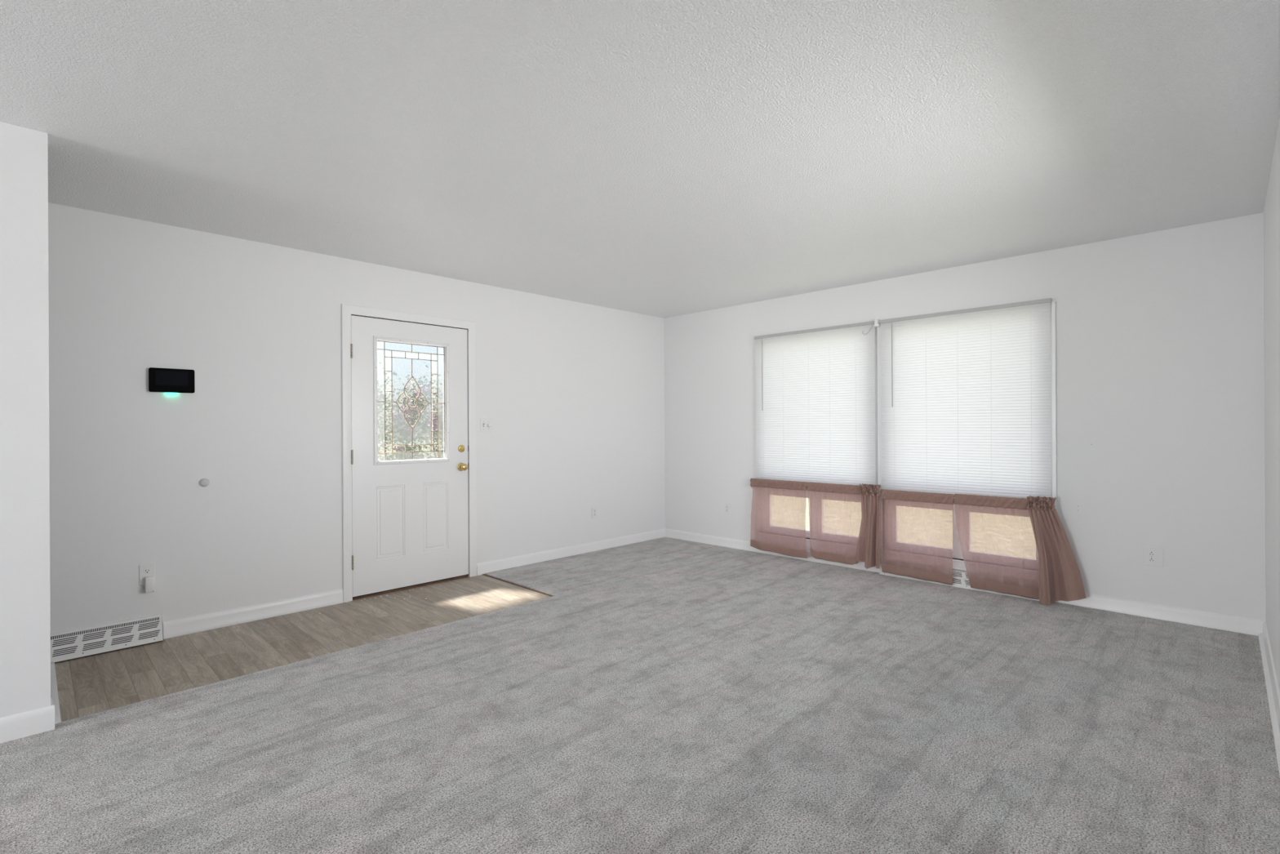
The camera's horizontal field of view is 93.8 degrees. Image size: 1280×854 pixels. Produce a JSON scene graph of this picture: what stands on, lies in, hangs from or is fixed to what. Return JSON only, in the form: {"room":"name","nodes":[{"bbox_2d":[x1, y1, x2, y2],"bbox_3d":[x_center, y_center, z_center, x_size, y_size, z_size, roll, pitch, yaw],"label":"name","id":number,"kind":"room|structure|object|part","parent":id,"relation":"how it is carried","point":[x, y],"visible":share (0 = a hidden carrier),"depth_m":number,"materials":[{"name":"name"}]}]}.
{"room":"empty living room","nodes":[
{"label":"empty living room","id":0,"kind":"room"},
{"bbox_2d":[0,121,50,717],"bbox_3d":[-4.761,0.025,0.141,0.115,2.450,6.582,0,0,44],"label":"wall","id":1,"kind":"structure","parent":0,"point":[24,454],"depth_m":2.40,"materials":[{"name":"white paint"}]},
{"bbox_2d":[0,697,54,743],"bbox_3d":[-4.746,1.201,0.141,0.127,0.096,6.594,0,0,44],"label":"baseboard","id":2,"kind":"structure","parent":1,"relation":"attached to","point":[31,722],"depth_m":2.40,"materials":[{"name":"white paint"}]},
{"bbox_2d":[50,661,61,724],"bbox_3d":[-2.764,1.240,2.825,0.925,0.016,0.026,0,0,44],"label":"trim","id":3,"kind":"structure","parent":1,"relation":"attached to","point":[54,691],"depth_m":2.77,"materials":[{"name":"white paint"}]},
{"bbox_2d":[54,574,552,721],"bbox_3d":[-2.079,1.315,0.965,4.946,0.142,11.800,0,0,44],"label":"floor","id":4,"kind":"structure","parent":0,"point":[87,685],"depth_m":3.44,"materials":[{"name":"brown wood"}]},
{"bbox_2d":[482,573,552,596],"bbox_3d":[-0.976,1.237,4.703,0.985,0.004,0.013,0,0,44],"label":"strip","id":5,"kind":"object","parent":4,"relation":"on","point":[482,574],"visible":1,"depth_m":4.67,"materials":[{"name":"brown wood"}]},
{"bbox_2d":[0,537,1279,853],"bbox_3d":[-2.080,1.242,0.965,4.646,0.012,11.500,0,0,44],"label":"carpet","id":6,"kind":"object","parent":4,"relation":"on","point":[668,695],"visible":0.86,"depth_m":2.37,"materials":[{"name":"grey carpet"}]},
{"bbox_2d":[48,202,665,633],"bbox_3d":[-3.748,0.025,2.696,0.150,2.480,11.650,0,0,44],"label":"wall","id":7,"kind":"structure","parent":0,"point":[572,393],"depth_m":3.89,"materials":[{"name":"white paint"}]},
{"bbox_2d":[50,613,163,662],"bbox_3d":[-3.003,1.172,3.299,0.062,0.140,0.590,0,0,44],"label":"air vent","id":8,"kind":"object","parent":7,"relation":"in","point":[87,641],"visible":0.67,"depth_m":3.33,"materials":[{"name":"white metal"}]},
{"bbox_3d":[-3.004,1.172,3.300,0.060,0.140,0.590,0,0,44],"label":"casing","id":9,"kind":"part","parent":8,"relation":"part of","materials":[{"name":"white metal"}]},
{"bbox_2d":[139,563,155,585],"bbox_3d":[-2.863,0.856,3.482,0.009,0.115,0.070,0,0,44],"label":"power outlet","id":10,"kind":"object","parent":7,"relation":"attached to","point":[147,570],"visible":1,"depth_m":3.48,"materials":[{"name":"white plastic"}]},
{"bbox_2d":[143,568,151,573],"bbox_3d":[-2.861,0.836,3.480,0.003,0.027,0.034,0,0,44],"label":"receptacle","id":11,"kind":"object","parent":10,"relation":"attached to","point":[146,571],"depth_m":3.48,"materials":[{"name":"white plastic"}]},
{"bbox_2d":[141,575,154,593],"bbox_3d":[-2.846,0.912,3.467,0.033,0.090,0.057,0,0,44],"label":"power adapter","id":12,"kind":"object","parent":10,"relation":"attached to","point":[148,580],"visible":1,"depth_m":3.46,"materials":[{"name":"white plastic"}]},
{"bbox_2d":[148,367,195,393],"bbox_3d":[-2.781,-0.275,3.561,0.025,0.142,0.216,0,0,44],"label":"alarm keypad","id":13,"kind":"object","parent":7,"relation":"attached to","point":[160,380],"visible":1,"depth_m":3.55,"materials":[{"name":"black plastic"}]},
{"bbox_2d":[199,478,209,486],"bbox_3d":[-2.670,0.342,3.675,0.020,0.053,0.053,0,0,44],"label":"bumper cover","id":14,"kind":"object","parent":7,"relation":"attached to","point":[204,482],"visible":1,"depth_m":3.67,"materials":[{"name":"white plastic"}]},
{"bbox_2d":[341,303,476,602],"bbox_3d":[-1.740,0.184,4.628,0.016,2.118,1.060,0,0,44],"label":"trim","id":15,"kind":"structure","parent":7,"relation":"attached to","point":[347,310],"depth_m":4.30,"materials":[{"name":"white paint"}]},
{"bbox_2d":[351,314,468,597],"bbox_3d":[-1.748,0.212,4.635,0.933,2.046,0.124,0,0,-45],"label":"door","id":16,"kind":"structure","parent":7,"relation":"in","point":[410,447],"depth_m":4.61,"materials":[{"name":"white paint"}]},
{"bbox_3d":[-1.896,-0.554,4.511,0.003,0.052,0.054,0,0,44],"label":"bevelled pane","id":17,"kind":"part","parent":16,"relation":"part of","materials":[{"name":"clear glass"}]},
{"bbox_3d":[-1.895,-0.474,4.511,0.003,0.107,0.054,0,0,44],"label":"bevelled pane","id":18,"kind":"part","parent":16,"relation":"part of","materials":[{"name":"clear glass"}]},
{"bbox_3d":[-1.892,0.168,4.511,0.003,0.053,0.054,0,0,44],"label":"bevelled pane","id":19,"kind":"part","parent":16,"relation":"part of","materials":[{"name":"clear glass"}]},
{"bbox_3d":[-1.892,0.089,4.511,0.003,0.104,0.054,0,0,44],"label":"bevelled pane","id":20,"kind":"part","parent":16,"relation":"part of","materials":[{"name":"clear glass"}]},
{"bbox_3d":[-1.893,-0.040,4.511,0.003,0.154,0.054,0,0,44],"label":"bevelled pane","id":21,"kind":"part","parent":16,"relation":"part of","materials":[{"name":"clear glass"}]},
{"bbox_3d":[-1.894,-0.193,4.511,0.003,0.152,0.054,0,0,44],"label":"bevelled pane","id":22,"kind":"part","parent":16,"relation":"part of","materials":[{"name":"clear glass"}]},
{"bbox_3d":[-1.895,-0.345,4.511,0.003,0.152,0.054,0,0,44],"label":"bevelled pane","id":23,"kind":"part","parent":16,"relation":"part of","materials":[{"name":"clear glass"}]},
{"bbox_3d":[-1.840,-0.554,4.569,0.003,0.052,0.107,0,0,44],"label":"bevelled pane","id":24,"kind":"part","parent":16,"relation":"part of","materials":[{"name":"clear glass"}]},
{"bbox_3d":[-1.836,0.168,4.569,0.003,0.053,0.107,0,0,44],"label":"bevelled pane","id":25,"kind":"part","parent":16,"relation":"part of","materials":[{"name":"clear glass"}]},
{"bbox_3d":[-1.765,-0.195,4.646,0.001,0.900,0.549,0,0,44],"label":"textured glass","id":26,"kind":"part","parent":16,"relation":"part of","materials":[{"name":"clear glass"}]},
{"bbox_3d":[-1.770,-0.196,4.649,0.068,0.954,0.603,0,0,44],"label":"glass frame","id":27,"kind":"part","parent":16,"relation":"part of","materials":[{"name":"clear glass"}]},
{"bbox_3d":[-1.766,-0.554,4.644,0.003,0.052,0.104,0,0,44],"label":"bevelled pane","id":28,"kind":"part","parent":16,"relation":"part of","materials":[{"name":"clear glass"}]},
{"bbox_3d":[-1.762,0.167,4.644,0.003,0.053,0.104,0,0,44],"label":"bevelled pane","id":29,"kind":"part","parent":16,"relation":"part of","materials":[{"name":"clear glass"}]},
{"bbox_3d":[-1.693,-0.555,4.718,0.003,0.052,0.103,0,0,44],"label":"bevelled pane","id":30,"kind":"part","parent":16,"relation":"part of","materials":[{"name":"clear glass"}]},
{"bbox_3d":[-1.690,0.167,4.718,0.003,0.053,0.103,0,0,44],"label":"bevelled pane","id":31,"kind":"part","parent":16,"relation":"part of","materials":[{"name":"clear glass"}]},
{"bbox_3d":[-1.639,-0.555,4.774,0.003,0.052,0.054,0,0,44],"label":"bevelled pane","id":32,"kind":"part","parent":16,"relation":"part of","materials":[{"name":"clear glass"}]},
{"bbox_3d":[-1.638,-0.475,4.774,0.003,0.107,0.054,0,0,44],"label":"bevelled pane","id":33,"kind":"part","parent":16,"relation":"part of","materials":[{"name":"clear glass"}]},
{"bbox_3d":[-1.635,0.167,4.774,0.003,0.053,0.054,0,0,44],"label":"bevelled pane","id":34,"kind":"part","parent":16,"relation":"part of","materials":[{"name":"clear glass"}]},
{"bbox_3d":[-1.635,0.088,4.774,0.003,0.104,0.054,0,0,44],"label":"bevelled pane","id":35,"kind":"part","parent":16,"relation":"part of","materials":[{"name":"clear glass"}]},
{"bbox_3d":[-1.636,-0.041,4.774,0.003,0.154,0.054,0,0,44],"label":"bevelled pane","id":36,"kind":"part","parent":16,"relation":"part of","materials":[{"name":"clear glass"}]},
{"bbox_3d":[-1.637,-0.194,4.774,0.003,0.152,0.054,0,0,44],"label":"bevelled pane","id":37,"kind":"part","parent":16,"relation":"part of","materials":[{"name":"clear glass"}]},
{"bbox_3d":[-1.637,-0.346,4.774,0.003,0.152,0.054,0,0,44],"label":"bevelled pane","id":38,"kind":"part","parent":16,"relation":"part of","materials":[{"name":"clear glass"}]},
{"bbox_2d":[352,575,467,599],"bbox_3d":[-1.794,1.226,4.687,0.148,0.042,0.906,0,0,44],"label":"threshold","id":39,"kind":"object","parent":7,"relation":"attached to","point":[463,576],"depth_m":4.60,"materials":[{"name":"brown wood"}]},
{"bbox_2d":[163,528,665,639],"bbox_3d":[-1.260,1.191,5.112,0.018,0.098,4.425,0,0,44],"label":"baseboard","id":40,"kind":"structure","parent":7,"relation":"attached to","point":[175,628],"depth_m":4.09,"materials":[{"name":"white paint"}]},
{"bbox_2d":[480,418,492,431],"bbox_3d":[-1.294,-0.015,5.075,0.030,0.115,0.115,0,0,44],"label":"light switch","id":41,"kind":"object","parent":7,"relation":"attached to","point":[486,424],"visible":1,"depth_m":5.08,"materials":[{"name":"white plastic"}]},
{"bbox_2d":[591,506,597,518],"bbox_3d":[-0.450,0.849,5.948,0.009,0.115,0.070,0,0,44],"label":"power outlet","id":42,"kind":"object","parent":7,"relation":"attached to","point":[594,509],"visible":1,"depth_m":5.95,"materials":[{"name":"white plastic"}]},
{"bbox_2d":[0,0,1279,318],"bbox_3d":[-2.093,-1.279,0.965,4.946,0.150,11.800,0,0,44],"label":"ceiling","id":43,"kind":"structure","parent":0,"point":[660,158],"depth_m":2.42,"materials":[{"name":"white paint"}]},
{"bbox_2d":[663,212,1265,620],"bbox_3d":[2.041,-0.006,5.076,4.796,2.480,0.150,0,0,44],"label":"wall","id":44,"kind":"structure","parent":0,"point":[1160,343],"depth_m":3.90,"materials":[{"name":"white paint"}]},
{"bbox_2d":[724,502,729,514],"bbox_3d":[0.887,0.832,6.098,0.070,0.115,0.009,0,0,44],"label":"power outlet","id":45,"kind":"object","parent":44,"relation":"attached to","point":[726,505],"visible":1,"depth_m":6.10,"materials":[{"name":"white plastic"}]},
{"bbox_2d":[762,326,878,541],"bbox_3d":[1.624,0.087,5.485,1.178,1.870,0.060,0,0,44],"label":"window","id":46,"kind":"structure","parent":44,"relation":"in","point":[807,531],"depth_m":5.07,"materials":[{"name":"white paint"}]},
{"bbox_2d":[754,320,875,484],"bbox_3d":[1.538,-0.155,5.411,1.187,1.454,0.041,0,0,44],"label":"blind","id":47,"kind":"object","parent":46,"relation":"attached to","point":[815,394],"visible":0.91,"depth_m":5.37,"materials":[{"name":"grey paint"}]},
{"bbox_3d":[1.669,-0.149,5.273,0.001,1.413,0.001,0,0,44],"label":"ladder cord","id":48,"kind":"part","parent":47,"relation":"part of","materials":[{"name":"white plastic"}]},
{"bbox_3d":[1.839,-0.150,5.107,0.001,1.413,0.001,0,0,44],"label":"ladder cord","id":49,"kind":"part","parent":47,"relation":"part of","materials":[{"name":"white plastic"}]},
{"bbox_2d":[873,318,879,327],"bbox_3d":[1.975,-0.865,4.987,0.047,0.064,0.061,0,0,44],"label":"bracket","id":50,"kind":"object","parent":44,"relation":"attached to","point":[877,324],"visible":1,"depth_m":4.97,"materials":[{"name":"white plastic"}]},
{"bbox_2d":[784,536,1014,568],"bbox_3d":[2.024,1.024,5.014,2.400,0.010,0.059,0,0,44],"label":"trim","id":51,"kind":"structure","parent":44,"relation":"attached to","point":[958,560],"depth_m":4.60,"materials":[{"name":"white paint"}]},
{"bbox_2d":[879,556,1039,600],"bbox_3d":[2.403,1.144,4.579,1.130,0.140,0.062,0,0,44],"label":"baseboard","id":52,"kind":"structure","parent":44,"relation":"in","point":[960,577],"depth_m":4.55,"materials":[{"name":"white wood"}]},
{"bbox_2d":[665,528,1265,635],"bbox_3d":[1.935,1.174,5.068,4.646,0.098,0.018,0,0,44],"label":"baseboard","id":53,"kind":"structure","parent":44,"relation":"attached to","point":[1189,616],"depth_m":3.86,"materials":[{"name":"white paint"}]},
{"bbox_2d":[877,301,1057,549],"bbox_3d":[2.446,0.077,4.592,0.049,1.880,1.247,0,0,-45],"label":"trim","id":54,"kind":"structure","parent":44,"relation":"attached to","point":[1053,304],"depth_m":4.14,"materials":[{"name":"white paint"}]},
{"bbox_2d":[884,305,1052,567],"bbox_3d":[2.494,0.082,4.633,1.188,1.870,0.060,0,0,44],"label":"window","id":55,"kind":"structure","parent":44,"relation":"in","point":[957,550],"depth_m":4.62,"materials":[{"name":"white paint"}]},
{"bbox_3d":[2.292,0.801,4.832,0.466,0.333,0.035,0,0,44],"label":"sash","id":56,"kind":"part","parent":55,"relation":"part of","materials":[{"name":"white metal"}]},
{"bbox_2d":[879,297,1051,498],"bbox_3d":[2.416,-0.160,4.553,1.191,1.454,0.041,0,0,44],"label":"blind","id":57,"kind":"object","parent":55,"relation":"attached to","point":[966,392],"visible":0.94,"depth_m":4.50,"materials":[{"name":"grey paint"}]},
{"bbox_3d":[2.070,-0.151,4.881,0.001,1.413,0.001,0,0,44],"label":"ladder cord","id":58,"kind":"part","parent":57,"relation":"part of","materials":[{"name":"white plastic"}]},
{"bbox_3d":[2.249,-0.152,4.706,0.001,1.413,0.001,0,0,44],"label":"ladder cord","id":59,"kind":"part","parent":57,"relation":"part of","materials":[{"name":"white fabric"}]},
{"bbox_3d":[2.411,-0.153,4.548,0.001,1.413,0.001,0,0,44],"label":"ladder cord","id":60,"kind":"part","parent":57,"relation":"part of","materials":[{"name":"white fabric"}]},
{"bbox_3d":[2.572,-0.154,4.389,0.001,1.413,0.001,0,0,44],"label":"ladder cord","id":61,"kind":"part","parent":57,"relation":"part of","materials":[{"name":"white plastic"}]},
{"bbox_3d":[2.751,-0.155,4.215,0.001,1.413,0.001,0,0,44],"label":"ladder cord","id":62,"kind":"part","parent":57,"relation":"part of","materials":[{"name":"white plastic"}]},
{"bbox_2d":[1142,546,1163,567],"bbox_3d":[3.246,0.822,3.790,0.098,0.115,0.009,0,0,44],"label":"power outlet","id":63,"kind":"object","parent":44,"relation":"attached to","point":[1151,556],"visible":1,"depth_m":3.79,"materials":[{"name":"white plastic"}]},
{"bbox_2d":[1147,557,1155,562],"bbox_3d":[3.238,0.841,3.794,0.034,0.027,0.003,0,0,44],"label":"receptacle","id":64,"kind":"object","parent":63,"relation":"attached to","point":[1149,559],"depth_m":3.79,"materials":[{"name":"white plastic"}]},
{"bbox_2d":[1147,551,1155,555],"bbox_3d":[3.238,0.802,3.794,0.034,0.027,0.003,0,0,44],"label":"receptacle","id":65,"kind":"object","parent":63,"relation":"attached to","point":[1149,553],"depth_m":3.79,"materials":[{"name":"white plastic"}]},
{"bbox_3d":[1.530,0.525,5.420,1.209,0.009,0.068,0,0,44],"label":"curtain rod","id":66,"kind":"object","parent":44,"relation":"attached to","visible":0},
{"bbox_2d":[750,478,807,558],"bbox_3d":[1.296,0.841,5.605,0.615,0.694,0.053,0,0,44],"label":"cafe curtain","id":67,"kind":"object","parent":66,"relation":"hanging from","point":[761,535],"visible":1,"depth_m":5.58,"materials":[{"name":"brown fabric"}]},
{"bbox_2d":[807,481,880,568],"bbox_3d":[1.741,0.821,5.155,0.098,0.698,0.673,0,0,-41],"label":"cafe curtain","id":68,"kind":"object","parent":66,"relation":"hanging from","point":[864,520],"visible":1,"depth_m":5.14,"materials":[{"name":"brown fabric"}]},
{"bbox_3d":[1.692,0.838,5.202,0.522,0.533,0.024,0,0,44],"label":"panel","id":69,"kind":"part","parent":68,"relation":"part of","materials":[{"name":"brown fabric"}]},
{"bbox_3d":[1.889,0.862,4.979,0.212,0.614,0.095,0,0,44],"label":"gathered panel","id":70,"kind":"part","parent":68,"relation":"part of","materials":[{"name":"brown fabric"}]},
{"bbox_3d":[2.425,0.536,4.544,1.194,0.009,0.068,0,0,44],"label":"curtain rod","id":71,"kind":"object","parent":44,"relation":"attached to","visible":0},
{"bbox_2d":[880,488,954,585],"bbox_3d":[2.179,0.853,4.740,0.560,0.688,0.054,0,0,44],"label":"cafe curtain","id":72,"kind":"object","parent":71,"relation":"hanging from","point":[940,507],"visible":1,"depth_m":4.72,"materials":[{"name":"brown fabric"}]},
{"bbox_2d":[953,493,1086,604],"bbox_3d":[2.652,0.841,4.242,0.117,0.727,0.811,0,0,-41],"label":"cafe curtain","id":73,"kind":"object","parent":71,"relation":"hanging from","point":[1056,572],"visible":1,"depth_m":4.24,"materials":[{"name":"brown fabric"}]},
{"bbox_3d":[2.569,0.855,4.342,0.539,0.548,0.022,0,0,44],"label":"panel","id":74,"kind":"part","parent":73,"relation":"part of","materials":[{"name":"brown fabric"}]},
{"bbox_3d":[2.822,0.881,4.064,0.322,0.646,0.105,0,0,31],"label":"gathered panel","id":75,"kind":"part","parent":73,"relation":"part of","materials":[{"name":"brown fabric"}]},
{"bbox_2d":[1263,119,1279,691],"bbox_3d":[-0.320,0.006,-0.658,0.150,2.480,11.650,0,0,44],"label":"wall","id":76,"kind":"structure","parent":0,"point":[1272,206],"depth_m":2.84,"materials":[{"name":"white paint"}]},
{"bbox_2d":[1257,621,1279,777],"bbox_3d":[-0.430,1.187,-0.649,0.030,0.096,11.500,0,0,44],"label":"baseboard","id":77,"kind":"structure","parent":76,"relation":"attached to","point":[1270,677],"depth_m":2.69,"materials":[{"name":"white paint"}]},
{"label":"outside","id":78,"kind":"structure","parent":0,"visible":0},
{"bbox_2d":[773,464,1037,555],"bbox_3d":[0.206,1.701,13.770,130.000,0.250,130.000,0,0,44],"label":"lawn","id":79,"kind":"structure","parent":78,"point":[807,526],"depth_m":10.33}
]}

